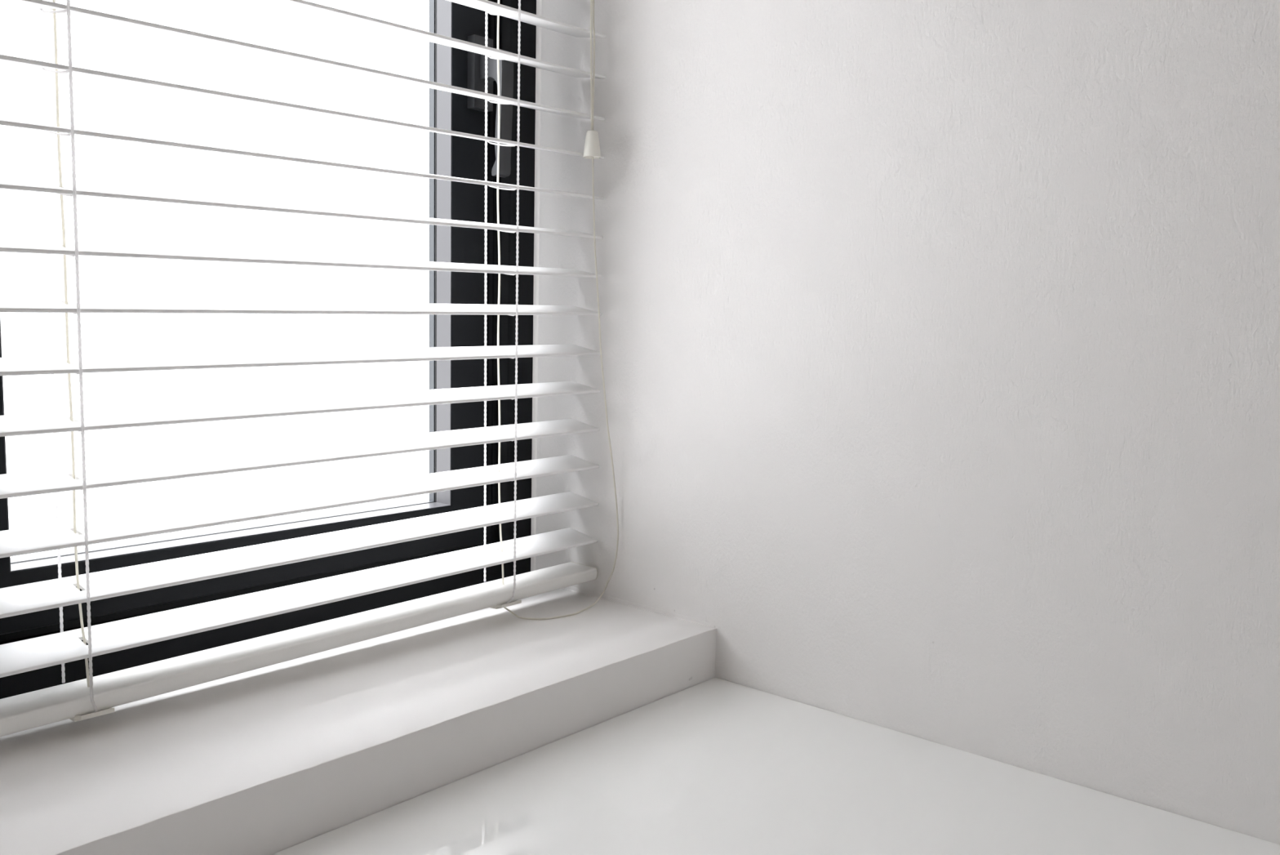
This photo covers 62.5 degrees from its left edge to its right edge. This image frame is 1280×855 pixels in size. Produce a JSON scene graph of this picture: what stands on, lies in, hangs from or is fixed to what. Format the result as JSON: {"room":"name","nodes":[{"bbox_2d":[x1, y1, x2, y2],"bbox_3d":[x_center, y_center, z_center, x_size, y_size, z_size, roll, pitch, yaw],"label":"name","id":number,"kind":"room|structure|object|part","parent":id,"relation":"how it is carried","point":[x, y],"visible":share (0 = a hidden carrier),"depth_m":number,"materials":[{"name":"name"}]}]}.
{"room":"empty room","nodes":[
{"label":"empty room","id":0,"kind":"room"},
{"bbox_2d":[0,588,716,854],"bbox_3d":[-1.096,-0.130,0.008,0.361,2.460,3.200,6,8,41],"label":"window sill","id":1,"kind":"structure","parent":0,"point":[271,759],"depth_m":0.86,"materials":[{"name":"white paint"}]},
{"bbox_2d":[0,0,536,698],"bbox_3d":[-0.496,-0.391,0.828,0.130,1.246,1.146,6,8,41],"label":"window","id":2,"kind":"structure","parent":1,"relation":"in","point":[453,156],"depth_m":1.16,"materials":[{"name":"black"}]},
{"bbox_3d":[-0.398,0.116,1.054,0.018,0.034,0.449,6,8,41],"label":"drip rail","id":3,"kind":"part","parent":2,"relation":"part of","materials":[{"name":"grey"}]},
{"bbox_2d":[0,0,618,736],"bbox_3d":[-0.419,-0.374,0.763,0.087,1.230,1.136,6,8,41],"label":"blind","id":4,"kind":"object","parent":2,"relation":"attached to","point":[91,696],"visible":1,"depth_m":0.93,"materials":[{"name":"white plastic"}]},
{"bbox_3d":[-0.431,-0.355,0.775,0.054,1.159,0.007,6,8,41],"label":"ladder cord","id":5,"kind":"part","parent":4,"relation":"part of","materials":[{"name":"white fabric"}]},
{"bbox_3d":[-0.429,-0.362,0.776,0.004,1.143,0.010,6,8,41],"label":"lift cord","id":6,"kind":"part","parent":4,"relation":"part of","materials":[{"name":"white fabric"}]},
{"bbox_3d":[-0.443,0.214,0.833,0.046,0.029,1.134,6,8,41],"label":"rail","id":7,"kind":"part","parent":4,"relation":"part of","materials":[{"name":"white paint"}]},
{"bbox_3d":[-0.143,-0.395,1.099,0.004,1.143,0.014,6,8,41],"label":"lift cord","id":8,"kind":"part","parent":4,"relation":"part of","materials":[{"name":"white fabric"}]},
{"bbox_3d":[-0.146,-0.386,1.097,0.054,1.152,0.014,6,8,41],"label":"ladder cord","id":9,"kind":"part","parent":4,"relation":"part of","materials":[{"name":"white fabric"}]},
{"bbox_3d":[-0.049,-0.642,1.123,0.007,0.643,0.009,6,8,41],"label":"pull cord","id":10,"kind":"part","parent":4,"relation":"part of","materials":[{"name":"white fabric"}]},
{"bbox_3d":[-0.176,-0.390,1.163,0.012,0.077,0.026,6,8,41],"label":"handle","id":11,"kind":"part","parent":2,"relation":"part of","materials":[{"name":"black"}]},
{"bbox_3d":[-0.158,-0.343,1.154,0.037,0.134,0.017,6,8,41],"label":"lever","id":12,"kind":"part","parent":2,"relation":"part of","materials":[{"name":"black"}]},
{"bbox_2d":[530,0,1279,844],"bbox_3d":[1.350,-0.087,0.078,3.960,2.460,0.123,6,8,41],"label":"wall","id":13,"kind":"structure","parent":0,"point":[940,340],"depth_m":0.94,"materials":[{"name":"white paint"}]},
{"bbox_3d":[0.206,1.294,-1.066,3.960,0.100,3.520,6,8,41],"label":"floor","id":14,"kind":"structure","parent":0,"visible":0},
{"bbox_2d":[271,676,1279,854],"bbox_3d":[-0.179,0.733,0.210,0.899,0.740,1.799,6,8,41],"label":"countertop","id":15,"kind":"structure","parent":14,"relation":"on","point":[714,766],"depth_m":0.84,"materials":[{"name":"white paint"}]}
]}

